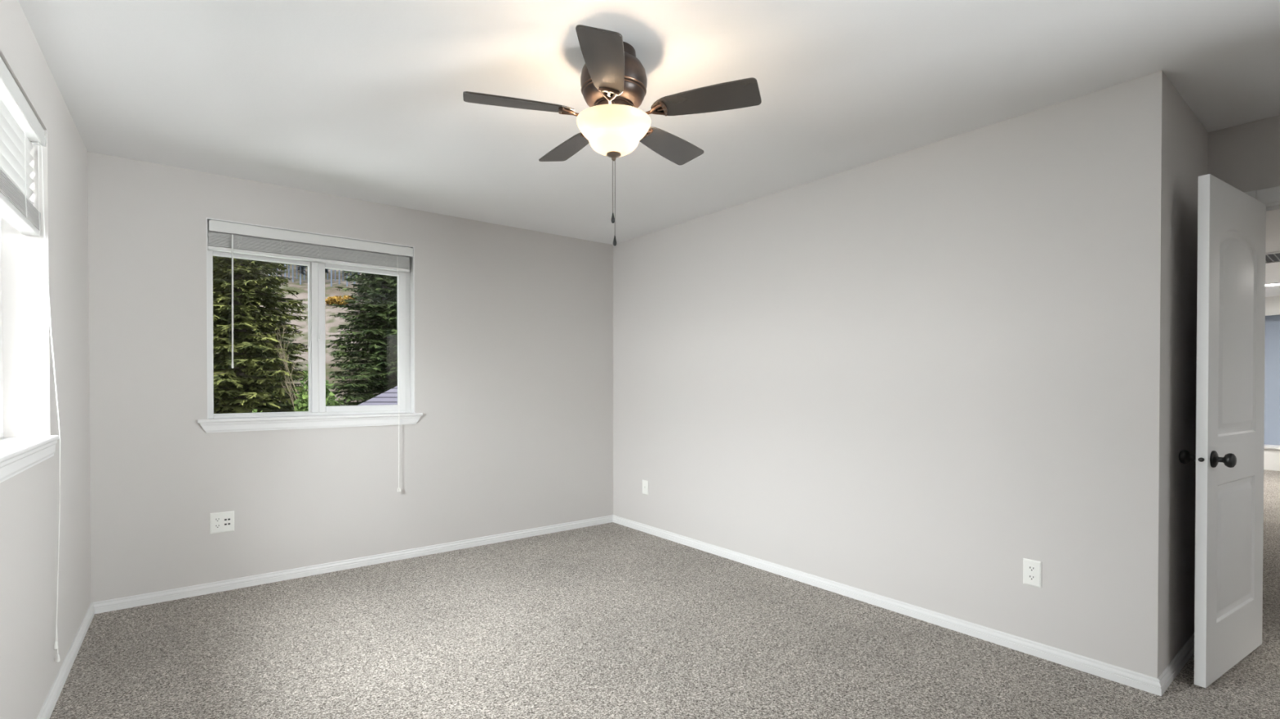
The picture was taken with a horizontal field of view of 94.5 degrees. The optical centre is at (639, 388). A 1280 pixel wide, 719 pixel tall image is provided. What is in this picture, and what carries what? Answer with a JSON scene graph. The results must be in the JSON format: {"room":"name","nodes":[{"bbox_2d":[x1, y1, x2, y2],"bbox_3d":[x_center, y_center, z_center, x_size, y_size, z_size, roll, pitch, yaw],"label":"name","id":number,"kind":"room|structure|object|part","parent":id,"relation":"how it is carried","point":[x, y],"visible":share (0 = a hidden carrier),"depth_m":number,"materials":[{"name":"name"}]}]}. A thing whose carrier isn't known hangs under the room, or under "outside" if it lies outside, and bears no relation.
{"room":"empty bedroom","nodes":[
{"label":"empty bedroom","id":0,"kind":"room"},
{"bbox_2d":[0,0,91,718],"bbox_3d":[-1.202,-0.007,0.687,0.210,2.440,6.259,0,1,-37],"label":"wall","id":1,"kind":"structure","parent":0,"point":[29,499],"depth_m":2.33,"materials":[{"name":"grey paint"}]},
{"bbox_2d":[0,47,59,483],"bbox_3d":[-1.874,-0.360,1.608,0.214,1.246,1.560,0,1,-37],"label":"window","id":2,"kind":"structure","parent":1,"relation":"in","point":[26,442],"depth_m":2.21,"materials":[{"name":"white"}]},
{"bbox_3d":[-2.129,-0.382,1.855,0.044,1.094,0.723,0,1,-37],"label":"sash","id":3,"kind":"part","parent":2,"relation":"part of","materials":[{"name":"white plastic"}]},
{"bbox_3d":[-1.929,-0.396,1.566,0.076,1.162,1.488,0,1,-37],"label":"frame","id":4,"kind":"part","parent":2,"relation":"part of","materials":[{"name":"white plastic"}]},
{"bbox_3d":[-1.847,0.195,1.633,0.147,0.020,1.560,0,1,-37],"label":"sill","id":5,"kind":"part","parent":2,"relation":"part of","materials":[{"name":"white paint"}]},
{"bbox_2d":[0,56,60,662],"bbox_3d":[-1.839,0.048,1.667,0.101,2.048,1.528,0,1,-37],"label":"window blind","id":6,"kind":"object","parent":2,"relation":"attached to","point":[19,125],"visible":1,"depth_m":2.01,"materials":[{"name":"white plastic"}]},
{"bbox_3d":[-1.839,-0.580,1.628,0.050,0.018,1.474,0,1,-37],"label":"rail","id":7,"kind":"part","parent":6,"relation":"part of","materials":[{"name":"white plastic"}]},
{"bbox_3d":[-2.125,-0.750,2.006,0.061,0.333,0.006,0,1,-37],"label":"ladder cord","id":8,"kind":"part","parent":6,"relation":"part of","materials":[{"name":"white fabric"}]},
{"bbox_3d":[-2.258,-0.752,2.182,0.061,0.333,0.006,0,1,-37],"label":"ladder cord","id":9,"kind":"part","parent":6,"relation":"part of","materials":[{"name":"white fabric"}]},
{"bbox_3d":[-2.248,0.063,2.263,0.023,1.953,0.073,0,1,-15],"label":"lift cord","id":10,"kind":"part","parent":6,"relation":"part of","materials":[{"name":"white fabric"}]},
{"bbox_2d":[36,602,94,718],"bbox_3d":[-1.092,1.182,0.739,0.015,0.060,5.995,0,1,-37],"label":"baseboard","id":11,"kind":"structure","parent":1,"relation":"attached to","point":[46,712],"depth_m":2.45,"materials":[{"name":"white paint"}]},
{"bbox_2d":[87,151,613,602],"bbox_3d":[-1.574,-0.038,4.264,3.509,2.440,0.165,0,1,-38],"label":"wall","id":12,"kind":"structure","parent":0,"point":[513,326],"depth_m":3.84,"materials":[{"name":"grey paint"}]},
{"bbox_2d":[209,511,234,533],"bbox_3d":[-2.453,0.785,3.471,0.118,0.120,0.009,0,1,-38],"label":"wall outlet","id":13,"kind":"object","parent":12,"relation":"attached to","point":[223,522],"visible":1,"depth_m":3.47,"materials":[{"name":"white plastic"}]},
{"bbox_2d":[213,524,221,528],"bbox_3d":[-2.470,0.804,3.455,0.034,0.027,0.002,0,1,-38],"label":"receptacle","id":14,"kind":"object","parent":13,"relation":"attached to","point":[215,526],"depth_m":3.45,"materials":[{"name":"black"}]},
{"bbox_2d":[213,517,221,522],"bbox_3d":[-2.470,0.766,3.455,0.034,0.027,0.002,0,1,-38],"label":"receptacle","id":15,"kind":"object","parent":13,"relation":"attached to","point":[215,519],"depth_m":3.45,"materials":[{"name":"white plastic"}]},
{"bbox_2d":[197,217,422,432],"bbox_3d":[-2.081,-0.371,3.832,1.269,1.246,0.175,0,1,-38],"label":"window","id":16,"kind":"structure","parent":12,"relation":"in","point":[318,415],"depth_m":3.84,"materials":[{"name":"white paint"}]},
{"bbox_3d":[-2.346,-0.390,3.682,0.521,1.094,0.044,0,1,-38],"label":"sash","id":17,"kind":"part","parent":16,"relation":"part of","materials":[{"name":"white plastic"}]},
{"bbox_2d":[207,219,413,492],"bbox_3d":[-2.053,-0.138,3.796,1.159,1.699,0.099,0,1,-38],"label":"window blind","id":18,"kind":"object","parent":16,"relation":"attached to","point":[217,242],"visible":1,"depth_m":3.74,"materials":[{"name":"white plastic"}]},
{"bbox_3d":[-2.075,-0.826,3.803,1.141,0.018,0.050,0,1,-38],"label":"rail","id":19,"kind":"part","parent":18,"relation":"part of","materials":[{"name":"white plastic"}]},
{"bbox_3d":[-1.664,-0.121,4.069,0.008,1.615,0.041,0,1,-32],"label":"lift cord","id":20,"kind":"part","parent":18,"relation":"part of","materials":[{"name":"white fabric"}]},
{"bbox_3d":[-2.061,0.184,3.810,1.269,0.020,0.108,0,1,-38],"label":"sill","id":21,"kind":"part","parent":16,"relation":"part of","materials":[{"name":"white paint"}]},
{"bbox_3d":[-1.886,-0.393,4.029,0.552,1.094,0.044,0,1,-38],"label":"sash","id":22,"kind":"part","parent":16,"relation":"part of","materials":[{"name":"white plastic"}]},
{"bbox_2d":[92,515,613,613],"bbox_3d":[-1.566,1.153,4.166,3.389,0.060,0.015,0,1,-38],"label":"baseboard","id":23,"kind":"structure","parent":12,"relation":"attached to","point":[121,603],"depth_m":3.79,"materials":[{"name":"white paint"}]},
{"bbox_2d":[18,0,1279,297],"bbox_3d":[3.964,-1.331,4.657,13.800,0.140,6.354,0,1,-38],"label":"ceiling","id":24,"kind":"structure","parent":0,"point":[360,100],"depth_m":2.39,"materials":[{"name":"white paint"}]},
{"bbox_2d":[462,24,761,245],"bbox_3d":[-0.107,-0.885,2.209,1.041,0.710,1.014,0,1,-38],"label":"ceiling fan","id":25,"kind":"object","parent":24,"relation":"hanging from","point":[613,80],"visible":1,"depth_m":2.09,"materials":[{"name":"brown wood"}]},
{"bbox_3d":[-0.424,-1.007,2.088,0.385,0.006,0.135,0,13,-16],"label":"blade","id":26,"kind":"part","parent":25,"relation":"part of","materials":[{"name":"brown laminate"}]},
{"bbox_3d":[-0.287,-1.011,2.464,0.135,0.006,0.385,-15,9,-33],"label":"blade","id":27,"kind":"part","parent":25,"relation":"part of","materials":[{"name":"brown laminate"}]},
{"bbox_3d":[-0.223,-1.008,2.146,0.146,0.044,0.072,0,13,-16],"label":"blade arm","id":28,"kind":"part","parent":25,"relation":"part of","materials":[{"name":"brown metal"}]},
{"bbox_3d":[-0.109,-1.005,1.841,0.135,0.006,0.385,13,1,2],"label":"blade","id":29,"kind":"part","parent":25,"relation":"part of","materials":[{"name":"brown laminate"}]},
{"bbox_3d":[-0.101,-1.007,2.051,0.072,0.044,0.146,13,1,2],"label":"blade arm","id":30,"kind":"part","parent":25,"relation":"part of","materials":[{"name":"brown metal"}]},
{"bbox_3d":[-0.101,-0.747,2.184,0.003,0.198,0.003,0,1,21],"label":"pull chain","id":31,"kind":"part","parent":25,"relation":"part of","materials":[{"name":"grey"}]},
{"bbox_3d":[-0.100,-0.632,2.185,0.014,0.040,0.014,0,1,-38],"label":"pull knob","id":32,"kind":"part","parent":25,"relation":"part of","materials":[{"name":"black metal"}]},
{"bbox_3d":[-0.097,-0.927,2.182,0.274,0.120,0.274,0,1,-38],"label":"lamp shade","id":33,"kind":"part","parent":25,"relation":"part of","materials":[{"name":"white glass"}]},
{"bbox_3d":[-0.093,-0.548,2.185,0.014,0.040,0.014,0,1,-38],"label":"pull knob","id":34,"kind":"part","parent":25,"relation":"part of","materials":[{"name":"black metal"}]},
{"bbox_3d":[-0.093,-0.705,2.184,0.003,0.282,0.002,0,1,21],"label":"pull chain","id":35,"kind":"part","parent":25,"relation":"part of","materials":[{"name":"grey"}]},
{"bbox_3d":[-0.016,-1.009,2.285,0.072,0.044,0.146,-15,-9,37],"label":"blade arm","id":36,"kind":"part","parent":25,"relation":"part of","materials":[{"name":"brown metal"}]},
{"bbox_3d":[0.026,-1.008,2.136,0.146,0.044,0.072,0,-12,20],"label":"blade arm","id":37,"kind":"part","parent":25,"relation":"part of","materials":[{"name":"brown metal"}]},
{"bbox_3d":[0.113,-1.010,2.450,0.135,0.006,0.385,-15,-9,37],"label":"blade","id":38,"kind":"part","parent":25,"relation":"part of","materials":[{"name":"brown laminate"}]},
{"bbox_3d":[0.223,-1.007,2.064,0.385,0.006,0.135,0,-12,20],"label":"blade","id":39,"kind":"part","parent":25,"relation":"part of","materials":[{"name":"brown laminate"}]},
{"bbox_2d":[1265,251,1279,263],"bbox_3d":[6.111,-1.264,5.696,0.660,0.012,0.720,0,1,-38],"label":"ceiling vent","id":40,"kind":"object","parent":24,"relation":"in","point":[1270,257],"visible":0.28,"depth_m":5.70,"materials":[{"name":"white metal"}]},
{"bbox_2d":[1265,283,1279,286],"bbox_3d":[7.768,-1.278,7.262,0.200,0.010,0.200,0,1,-38],"label":"recessed light","id":41,"kind":"object","parent":24,"relation":"in","point":[1269,284],"visible":0.74,"depth_m":7.22,"materials":[{"name":"white paint"}]},
{"bbox_2d":[49,470,1279,718],"bbox_3d":[3.964,1.249,4.679,13.800,0.140,6.354,0,1,-38],"label":"floor","id":42,"kind":"structure","parent":0,"point":[611,620],"depth_m":2.67,"materials":[{"name":"carpet"}]},
{"bbox_2d":[613,70,1168,678],"bbox_3d":[0.945,-0.034,3.797,0.120,2.440,3.679,0,1,-38],"label":"wall","id":43,"kind":"structure","parent":0,"point":[917,375],"depth_m":2.98,"materials":[{"name":"grey paint"}]},
{"bbox_2d":[642,480,648,494],"bbox_3d":[0.039,0.809,4.850,0.015,0.114,0.074,0,1,-38],"label":"wall plate","id":44,"kind":"object","parent":43,"relation":"attached to","point":[645,483],"visible":1,"depth_m":4.85,"materials":[{"name":"white plastic"}]},
{"bbox_2d":[613,515,1161,696],"bbox_3d":[0.897,1.157,3.760,0.015,0.060,3.694,0,1,-38],"label":"baseboard","id":45,"kind":"structure","parent":43,"relation":"attached to","point":[1133,679],"depth_m":2.98,"materials":[{"name":"white paint"}]},
{"bbox_2d":[1022,558,1041,587],"bbox_3d":[1.763,0.829,2.658,0.009,0.116,0.072,0,1,-38],"label":"wall outlet","id":46,"kind":"object","parent":43,"relation":"attached to","point":[1032,569],"visible":1,"depth_m":2.65,"materials":[{"name":"white plastic"}]},
{"bbox_2d":[1027,573,1035,581],"bbox_3d":[1.761,0.849,2.656,0.002,0.027,0.034,0,1,-38],"label":"receptacle","id":47,"kind":"object","parent":46,"relation":"attached to","point":[1031,577],"depth_m":2.66,"materials":[{"name":"white plastic"}]},
{"bbox_2d":[1027,565,1035,572],"bbox_3d":[1.761,0.809,2.656,0.002,0.027,0.034,0,1,-38],"label":"receptacle","id":48,"kind":"object","parent":46,"relation":"attached to","point":[1030,568],"depth_m":2.65,"materials":[{"name":"white plastic"}]},
{"bbox_2d":[1164,80,1208,668],"bbox_3d":[2.455,-0.025,2.719,0.925,2.440,0.120,0,1,-38],"label":"wall","id":49,"kind":"structure","parent":0,"point":[1188,137],"depth_m":2.55,"materials":[{"name":"grey paint"}]},
{"bbox_2d":[1157,633,1194,695],"bbox_3d":[2.396,1.166,2.598,0.940,0.060,0.015,0,1,-38],"label":"baseboard","id":50,"kind":"structure","parent":49,"relation":"attached to","point":[1174,668],"depth_m":2.48,"materials":[{"name":"white paint"}]},
{"bbox_2d":[1178,173,1266,688],"bbox_3d":[2.553,0.169,2.547,0.781,2.032,0.169,0,1,-32],"label":"door","id":51,"kind":"structure","parent":49,"relation":"in","point":[1228,458],"depth_m":2.46,"materials":[{"name":"white paint"}]},
{"bbox_3d":[2.255,0.281,2.423,0.068,0.068,0.067,0,1,-32],"label":"knob","id":52,"kind":"part","parent":51,"relation":"part of","materials":[{"name":"black metal"}]},
{"bbox_3d":[2.230,0.281,2.347,0.002,0.056,0.025,0,1,-32],"label":"latch plate","id":53,"kind":"part","parent":51,"relation":"part of","materials":[{"name":"silver metal"}]},
{"bbox_3d":[2.309,0.282,2.336,0.068,0.068,0.067,0,1,-32],"label":"knob","id":54,"kind":"part","parent":51,"relation":"part of","materials":[{"name":"black metal"}]},
{"bbox_2d":[1244,186,1279,212],"bbox_3d":[3.147,0.139,2.482,0.135,2.116,0.918,0,1,-38],"label":"door frame","id":55,"kind":"structure","parent":49,"relation":"attached to","point":[1269,195],"depth_m":2.71,"materials":[{"name":"white paint"}]},
{"bbox_2d":[1207,115,1279,192],"bbox_3d":[3.554,-0.018,1.970,0.120,2.440,2.415,0,1,-38],"label":"wall","id":56,"kind":"structure","parent":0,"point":[1246,157],"depth_m":2.77,"materials":[{"name":"grey paint"}]},
{"bbox_2d":[1263,315,1279,445],"bbox_3d":[9.582,-0.070,8.053,0.120,2.440,4.190,0,1,-38],"label":"wall","id":57,"kind":"structure","parent":0,"point":[1272,345],"depth_m":8.53,"materials":[{"name":"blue paint"}]},
{"bbox_2d":[1263,448,1279,471],"bbox_3d":[9.397,1.001,7.918,0.350,0.300,3.950,0,1,-38],"label":"wall ledge","id":58,"kind":"object","parent":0,"point":[1271,457],"depth_m":8.30,"materials":[{"name":"white paint"}]},
{"bbox_2d":[1263,444,1279,449],"bbox_3d":[9.385,0.834,7.907,0.380,0.035,3.950,0,1,-38],"label":"ledge cap","id":59,"kind":"object","parent":58,"relation":"on","point":[1265,446],"depth_m":8.31,"materials":[{"name":"white paint"}]},
{"bbox_2d":[1265,296,1279,315],"bbox_3d":[9.299,-1.161,7.822,0.100,0.255,3.950,0,1,-38],"label":"wall","id":60,"kind":"structure","parent":0,"point":[1272,304],"depth_m":8.29,"materials":[{"name":"white paint"}]},
{"label":"outside","id":61,"kind":"structure","parent":0,"visible":0},
{"bbox_3d":[-23.030,4.119,29.406,320.000,0.500,65.356,0,1,-38],"label":"lawn","id":62,"kind":"structure","parent":61,"visible":0},
{"bbox_2d":[213,277,278,410],"bbox_3d":[-14.706,-3.550,19.944,6.099,15.002,6.133,0,1,22],"label":"fir tree","id":63,"kind":"object","parent":62,"relation":"on","point":[264,356],"visible":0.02,"depth_m":20.43,"materials":[{"name":"green plant"}]},
{"bbox_2d":[251,408,262,413],"bbox_3d":[-7.852,2.252,12.393,1.300,3.668,1.424,0,1,-22],"label":"leafy shrub","id":64,"kind":"object","parent":62,"relation":"on","point":[254,411],"visible":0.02,"depth_m":12.12,"materials":[{"name":"green plant"}]},
{"bbox_2d":[213,256,308,418],"bbox_3d":[-10.178,-2.258,14.905,4.801,12.502,4.598,0,1,40],"label":"fir tree","id":65,"kind":"object","parent":62,"relation":"on","point":[248,282],"visible":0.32,"depth_m":14.70,"materials":[{"name":"green plant"}]},
{"bbox_2d":[260,284,308,411],"bbox_3d":[-16.773,-0.610,26.980,5.076,9.002,5.173,0,1,-38],"label":"fir tree","id":66,"kind":"object","parent":62,"relation":"on","point":[283,340],"visible":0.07,"depth_m":26.98,"materials":[{"name":"green plant"}]},
{"bbox_2d":[272,324,299,411],"bbox_3d":[-8.512,1.228,14.474,0.753,5.535,1.442,0,1,-28],"label":"bare sapling","id":67,"kind":"object","parent":62,"relation":"on","point":[282,356],"visible":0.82,"depth_m":14.34,"materials":[{"name":"brown"}]},
{"bbox_2d":[293,364,350,411],"bbox_3d":[-6.128,1.737,11.830,1.471,4.572,1.577,0,1,-38],"label":"leafy shrub","id":68,"kind":"object","parent":62,"relation":"on","point":[304,404],"visible":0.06,"depth_m":11.53,"materials":[{"name":"green plant"}]},
{"bbox_2d":[325,271,397,405],"bbox_3d":[-10.301,-2.433,23.832,6.922,12.702,6.934,0,0,-11],"label":"fir tree","id":69,"kind":"object","parent":62,"relation":"on","point":[381,330],"visible":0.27,"depth_m":23.20,"materials":[{"name":"green plant"}]},
{"bbox_2d":[357,386,397,405],"bbox_3d":[-2.413,0.949,17.009,9.000,6.050,8.000,0,0,0],"label":"house","id":70,"kind":"structure","parent":62,"relation":"on","point":[389,397],"depth_m":13.66,"materials":[{"name":"white"}]},
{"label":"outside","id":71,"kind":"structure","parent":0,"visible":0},
{"bbox_2d":[214,262,391,408],"bbox_3d":[-40.000,-24.028,121.800,271.851,59.262,261.660,0,1,-38],"label":"hillside","id":72,"kind":"structure","parent":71,"point":[331,323],"depth_m":88.76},
{"bbox_2d":[288,265,289,279],"bbox_3d":[-67.226,-29.106,113.105,2.119,16.612,2.075,0,1,16],"label":"tree","id":73,"kind":"object","parent":72,"relation":"on","point":[288,265],"visible":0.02,"depth_m":113.09,"materials":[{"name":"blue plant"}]},
{"bbox_2d":[292,264,293,282],"bbox_3d":[-62.854,-25.809,106.933,1.788,14.002,1.773,0,1,32],"label":"tree","id":74,"kind":"object","parent":72,"relation":"on","point":[292,264],"visible":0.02,"depth_m":106.88,"materials":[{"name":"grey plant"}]},
{"bbox_2d":[295,265,306,284],"bbox_3d":[-60.165,-25.650,104.671,2.107,15.453,2.302,0,0,7],"label":"tree","id":75,"kind":"object","parent":72,"relation":"on","point":[300,268],"visible":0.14,"depth_m":104.67,"materials":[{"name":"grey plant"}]},
{"bbox_2d":[302,266,307,279],"bbox_3d":[-64.324,-28.630,113.160,2.386,16.011,2.183,0,1,21],"label":"tree","id":76,"kind":"object","parent":72,"relation":"on","point":[305,266],"visible":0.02,"depth_m":113.21,"materials":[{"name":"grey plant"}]},
{"bbox_2d":[330,269,332,286],"bbox_3d":[-54.678,-25.061,104.645,1.875,14.700,1.836,0,1,17],"label":"tree","id":77,"kind":"object","parent":72,"relation":"on","point":[331,269],"visible":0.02,"depth_m":104.67,"materials":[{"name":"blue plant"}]},
{"bbox_2d":[324,294,353,305],"bbox_3d":[-48.326,-14.089,94.812,4.660,1.988,4.560,0,1,-38],"label":"bush","id":78,"kind":"object","parent":72,"relation":"on","point":[335,300],"visible":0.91,"depth_m":93.48,"materials":[{"name":"yellow plant"}]},
{"bbox_2d":[338,270,340,284],"bbox_3d":[-54.307,-26.254,106.882,1.986,15.554,1.970,0,0,-6],"label":"tree","id":79,"kind":"object","parent":72,"relation":"on","point":[339,270],"visible":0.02,"depth_m":106.81,"materials":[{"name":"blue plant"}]},
{"bbox_2d":[341,271,353,286],"bbox_3d":[-51.909,-24.811,104.705,2.129,14.290,1.949,0,1,-35],"label":"tree","id":80,"kind":"object","parent":72,"relation":"on","point":[346,273],"visible":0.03,"depth_m":104.65,"materials":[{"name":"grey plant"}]}
]}

